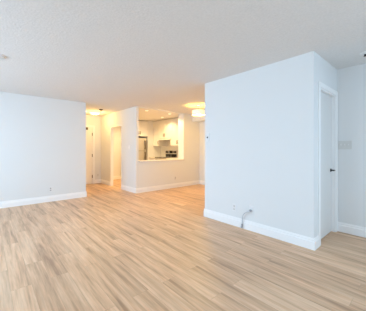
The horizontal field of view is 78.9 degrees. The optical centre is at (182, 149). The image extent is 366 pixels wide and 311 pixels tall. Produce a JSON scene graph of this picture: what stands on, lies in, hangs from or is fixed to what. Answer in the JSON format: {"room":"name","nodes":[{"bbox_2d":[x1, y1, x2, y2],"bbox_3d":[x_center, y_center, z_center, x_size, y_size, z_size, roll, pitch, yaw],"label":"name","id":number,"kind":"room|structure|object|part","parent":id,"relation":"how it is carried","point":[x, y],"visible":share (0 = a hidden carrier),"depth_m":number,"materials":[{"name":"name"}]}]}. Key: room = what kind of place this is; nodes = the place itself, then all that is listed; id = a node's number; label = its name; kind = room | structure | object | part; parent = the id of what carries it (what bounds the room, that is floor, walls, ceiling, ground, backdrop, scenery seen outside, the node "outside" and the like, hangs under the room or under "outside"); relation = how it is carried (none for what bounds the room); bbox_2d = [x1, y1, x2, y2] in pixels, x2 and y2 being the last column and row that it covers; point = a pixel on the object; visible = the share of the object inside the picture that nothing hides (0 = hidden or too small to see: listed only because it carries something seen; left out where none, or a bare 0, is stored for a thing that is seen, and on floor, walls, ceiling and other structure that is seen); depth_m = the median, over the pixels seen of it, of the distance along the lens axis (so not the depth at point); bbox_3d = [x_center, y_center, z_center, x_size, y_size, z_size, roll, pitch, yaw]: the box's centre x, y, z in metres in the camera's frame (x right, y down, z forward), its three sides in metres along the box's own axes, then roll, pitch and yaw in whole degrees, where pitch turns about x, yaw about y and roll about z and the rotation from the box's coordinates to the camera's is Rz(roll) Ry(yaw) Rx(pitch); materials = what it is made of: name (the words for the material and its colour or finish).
{"room":"empty living room","nodes":[
{"label":"empty living room","id":0,"kind":"room"},
{"bbox_2d":[0,92,85,201],"bbox_3d":[-3.989,0.014,4.575,3.793,2.442,0.120,0,0,-41],"label":"wall","id":1,"kind":"structure","parent":0,"point":[43,140],"depth_m":5.12,"materials":[{"name":"white paint"}]},
{"bbox_2d":[0,191,86,208],"bbox_3d":[-3.893,1.164,4.569,3.689,0.142,0.016,0,0,-41],"label":"baseboard","id":2,"kind":"structure","parent":1,"relation":"attached to","point":[20,202],"depth_m":5.12,"materials":[{"name":"white paint"}]},
{"bbox_2d":[86,115,100,179],"bbox_3d":[-3.556,0.014,7.774,1.323,2.442,0.120,0,0,-41],"label":"wall","id":3,"kind":"structure","parent":0,"point":[95,121],"depth_m":8.09,"materials":[{"name":"white paint"}]},
{"bbox_2d":[86,127,92,183],"bbox_3d":[-3.564,0.224,7.700,0.842,2.010,0.089,0,0,-41],"label":"door","id":4,"kind":"structure","parent":3,"relation":"in","point":[89,134],"depth_m":7.91,"materials":[{"name":"white paint"}]},
{"bbox_2d":[86,125,94,183],"bbox_3d":[-3.590,0.193,7.737,0.980,2.085,0.132,0,0,-41],"label":"door frame","id":5,"kind":"structure","parent":3,"relation":"attached to","point":[93,127],"depth_m":7.99,"materials":[{"name":"white paint"}]},
{"bbox_2d":[113,127,120,175],"bbox_3d":[-2.464,0.014,9.451,2.532,2.442,0.120,0,0,-41],"label":"wall","id":6,"kind":"structure","parent":0,"point":[117,130],"depth_m":9.16,"materials":[{"name":"white paint"}]},
{"bbox_2d":[101,107,133,187],"bbox_3d":[-2.350,0.014,7.473,0.090,2.442,3.001,0,0,-41],"label":"wall","id":7,"kind":"structure","parent":0,"point":[125,118],"depth_m":6.85,"materials":[{"name":"white paint"}]},
{"bbox_2d":[101,179,109,185],"bbox_3d":[-2.743,1.164,7.839,0.016,0.142,0.857,0,0,-41],"label":"baseboard","id":8,"kind":"structure","parent":7,"relation":"attached to","point":[105,182],"depth_m":7.80,"materials":[{"name":"white paint"}]},
{"bbox_2d":[110,125,120,185],"bbox_3d":[-2.149,0.242,7.244,0.096,1.985,0.821,0,0,-41],"label":"door frame","id":9,"kind":"structure","parent":7,"relation":"attached to","point":[111,128],"depth_m":7.53,"materials":[{"name":"white paint"}]},
{"bbox_2d":[121,184,135,192],"bbox_3d":[-1.619,1.164,6.561,0.016,0.142,0.905,0,0,-41],"label":"baseboard","id":10,"kind":"structure","parent":7,"relation":"attached to","point":[123,187],"depth_m":6.53,"materials":[{"name":"white paint"}]},
{"bbox_2d":[139,121,160,159],"bbox_3d":[-1.470,0.022,9.728,0.673,2.425,0.779,0,0,-41],"label":"wall","id":11,"kind":"structure","parent":0,"point":[151,151],"depth_m":9.34,"materials":[{"name":"white paint"}]},
{"bbox_2d":[139,121,147,136],"bbox_3d":[-2.000,-0.844,9.234,0.771,0.627,0.815,0,0,-41],"label":"upper cabinet","id":12,"kind":"object","parent":11,"relation":"attached to","point":[143,125],"visible":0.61,"depth_m":9.09,"materials":[{"name":"paint"}]},
{"bbox_2d":[134,106,199,187],"bbox_3d":[-0.458,0.014,7.170,2.532,2.442,0.285,0,0,-41],"label":"wall","id":13,"kind":"structure","parent":0,"point":[146,174],"depth_m":7.25,"materials":[{"name":"white paint"}]},
{"bbox_2d":[139,159,183,161],"bbox_3d":[-0.652,0.345,6.883,1.699,0.044,0.190,0,0,-41],"label":"countertop","id":14,"kind":"structure","parent":13,"relation":"on","point":[164,159],"depth_m":6.72,"materials":[{"name":"stone"}]},
{"bbox_2d":[136,180,199,192],"bbox_3d":[-0.364,1.164,7.051,2.548,0.142,0.016,0,0,-41],"label":"baseboard","id":15,"kind":"structure","parent":13,"relation":"attached to","point":[182,184],"depth_m":6.91,"materials":[{"name":"white paint"}]},
{"bbox_2d":[0,179,365,310],"bbox_3d":[-0.849,1.285,3.924,7.648,0.100,10.554,0,0,-41],"label":"floor","id":16,"kind":"structure","parent":0,"point":[112,248],"depth_m":2.49,"materials":[{"name":"brown wood"}]},
{"bbox_2d":[139,138,145,159],"bbox_3d":[-1.994,0.385,9.186,0.670,1.700,0.839,0,0,-41],"label":"refrigerator","id":17,"kind":"object","parent":16,"relation":"on","point":[142,141],"visible":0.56,"depth_m":9.00,"materials":[{"name":"metal"}]},
{"bbox_3d":[-1.771,-0.201,8.932,0.666,0.521,0.072,0,0,-41],"label":"freezer door","id":18,"kind":"part","parent":17,"relation":"part of","materials":[{"name":"metal"}]},
{"bbox_2d":[155,150,177,159],"bbox_3d":[-0.676,0.635,8.835,0.637,1.200,0.752,0,0,-41],"label":"stove","id":19,"kind":"object","parent":16,"relation":"on","point":[169,153],"visible":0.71,"depth_m":8.84,"materials":[{"name":"metal"}]},
{"bbox_2d":[0,0,365,120],"bbox_3d":[-0.849,-1.258,3.924,7.648,0.137,10.554,0,0,-41],"label":"ceiling","id":20,"kind":"structure","parent":0,"point":[111,56],"depth_m":2.56,"materials":[{"name":"white paint"}]},
{"bbox_2d":[90,111,99,114],"bbox_3d":[-2.849,-1.152,7.190,0.330,0.110,0.330,0,0,-41],"label":"flush ceiling light","id":21,"kind":"object","parent":20,"relation":"attached to","point":[91,112],"visible":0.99,"depth_m":7.08,"materials":[{"name":"white glass"}]},
{"bbox_2d":[192,105,204,115],"bbox_3d":[0.427,-1.069,6.127,0.344,0.277,0.344,0,0,-41],"label":"ceiling lamp","id":22,"kind":"object","parent":20,"relation":"attached to","point":[198,112],"visible":1,"depth_m":6.02,"materials":[{"name":"white glass"}]},
{"bbox_3d":[0.427,-1.008,6.127,0.344,0.125,0.344,0,0,-41],"label":"lamp shade","id":23,"kind":"part","parent":22,"relation":"part of","materials":[{"name":"white glass"}]},
{"bbox_2d":[161,122,204,180],"bbox_3d":[0.504,0.014,8.084,0.120,2.442,6.094,0,0,-41],"label":"wall","id":24,"kind":"structure","parent":0,"point":[202,124],"depth_m":7.79,"materials":[{"name":"white paint"}]},
{"bbox_2d":[153,121,166,145],"bbox_3d":[-0.987,-0.646,9.348,0.446,1.022,0.420,0,0,-41],"label":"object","id":25,"kind":"object","parent":24,"relation":"attached to","point":[156,142],"visible":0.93,"depth_m":9.21,"materials":[{"name":"paint"}]},
{"bbox_3d":[-1.118,-0.618,9.233,0.020,0.959,0.416,0,0,-41],"label":"door","id":26,"kind":"part","parent":25,"relation":"part of","materials":[{"name":"paint"}]},
{"bbox_2d":[159,119,170,138],"bbox_3d":[-0.597,-0.793,8.904,0.446,0.727,0.758,0,0,-41],"label":"upper cabinet","id":27,"kind":"object","parent":24,"relation":"attached to","point":[164,125],"visible":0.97,"depth_m":8.78,"materials":[{"name":"paint"}]},
{"bbox_3d":[-0.853,-0.765,8.932,0.020,0.664,0.374,0,0,-41],"label":"door","id":28,"kind":"part","parent":27,"relation":"part of","materials":[{"name":"paint"}]},
{"bbox_3d":[-0.602,-0.765,8.647,0.020,0.664,0.374,0,0,-41],"label":"door","id":29,"kind":"part","parent":27,"relation":"part of","materials":[{"name":"paint"}]},
{"bbox_2d":[161,146,177,156],"bbox_3d":[-0.283,0.087,8.883,0.008,0.436,2.055,0,0,-41],"label":"backsplash","id":30,"kind":"structure","parent":24,"relation":"attached to","point":[163,148],"depth_m":9.39,"materials":[{"name":"tile"}]},
{"bbox_2d":[170,118,177,145],"bbox_3d":[-0.059,-0.646,8.293,0.446,1.022,0.866,0,0,-41],"label":"upper cabinet","id":31,"kind":"object","parent":24,"relation":"attached to","point":[174,122],"visible":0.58,"depth_m":8.32,"materials":[{"name":"paint"}]},
{"bbox_2d":[192,115,204,122],"bbox_3d":[1.359,-1.079,6.758,0.348,0.257,2.733,0,0,-41],"label":"bulkhead","id":32,"kind":"object","parent":24,"relation":"attached to","point":[199,119],"visible":0.21,"depth_m":7.49,"materials":[{"name":"white paint"}]},
{"bbox_2d":[204,51,316,250],"bbox_3d":[1.043,0.014,3.446,0.136,2.442,1.854,0,0,-41],"label":"wall","id":33,"kind":"structure","parent":0,"point":[261,122],"depth_m":3.18,"materials":[{"name":"white paint"}]},
{"bbox_2d":[206,133,209,141],"bbox_3d":[0.449,-0.215,4.024,0.024,0.160,0.080,0,0,-41],"label":"thermostat","id":34,"kind":"object","parent":33,"relation":"attached to","point":[207,134],"visible":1,"depth_m":4.02,"materials":[{"name":"white plastic"}]},
{"bbox_2d":[232,203,235,211],"bbox_3d":[0.830,0.944,3.603,0.009,0.120,0.074,0,0,-41],"label":"wall outlet","id":35,"kind":"object","parent":33,"relation":"attached to","point":[233,205],"visible":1,"depth_m":3.60,"materials":[{"name":"white plastic"}]},
{"bbox_2d":[249,206,253,213],"bbox_3d":[1.033,0.917,3.366,0.016,0.116,0.074,0,0,-41],"label":"cable jack","id":36,"kind":"object","parent":33,"relation":"attached to","point":[250,207],"visible":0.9,"depth_m":3.36,"materials":[{"name":"white plastic"}]},
{"bbox_2d":[317,54,336,235],"bbox_3d":[2.022,0.014,3.174,0.975,2.442,0.120,0,0,-41],"label":"wall","id":37,"kind":"structure","parent":0,"point":[326,73],"depth_m":2.96,"materials":[{"name":"white paint"}]},
{"bbox_2d":[314,236,318,249],"bbox_3d":[1.667,1.164,2.771,0.150,0.142,0.016,0,0,-41],"label":"baseboard","id":38,"kind":"structure","parent":37,"relation":"attached to","point":[316,238],"depth_m":2.77,"materials":[{"name":"white paint"}]},
{"bbox_2d":[321,92,334,238],"bbox_3d":[2.000,0.222,3.122,0.651,2.011,0.101,0,0,-41],"label":"door","id":39,"kind":"structure","parent":37,"relation":"in","point":[326,101],"depth_m":3.18,"materials":[{"name":"white paint"}]},
{"bbox_2d":[318,81,337,245],"bbox_3d":[1.988,0.184,3.135,0.815,2.101,0.134,0,0,-41],"label":"door frame","id":40,"kind":"structure","parent":37,"relation":"attached to","point":[323,88],"depth_m":3.31,"materials":[{"name":"white paint"}]},
{"bbox_2d":[337,63,365,226],"bbox_3d":[3.253,0.014,2.421,0.120,2.442,2.638,0,0,-41],"label":"wall","id":41,"kind":"structure","parent":0,"point":[351,81],"depth_m":3.22,"materials":[{"name":"white paint"}]},
{"bbox_2d":[338,141,351,148],"bbox_3d":[2.395,-0.064,3.291,0.021,0.125,0.166,0,0,-41],"label":"light switch","id":42,"kind":"object","parent":41,"relation":"attached to","point":[341,144],"visible":1,"depth_m":3.29,"materials":[{"name":"plastic"}]},
{"bbox_2d":[338,222,365,237],"bbox_3d":[3.203,1.164,2.376,0.016,0.142,2.638,0,0,-41],"label":"baseboard","id":43,"kind":"structure","parent":41,"relation":"attached to","point":[356,230],"depth_m":3.22,"materials":[{"name":"white paint"}]}
]}

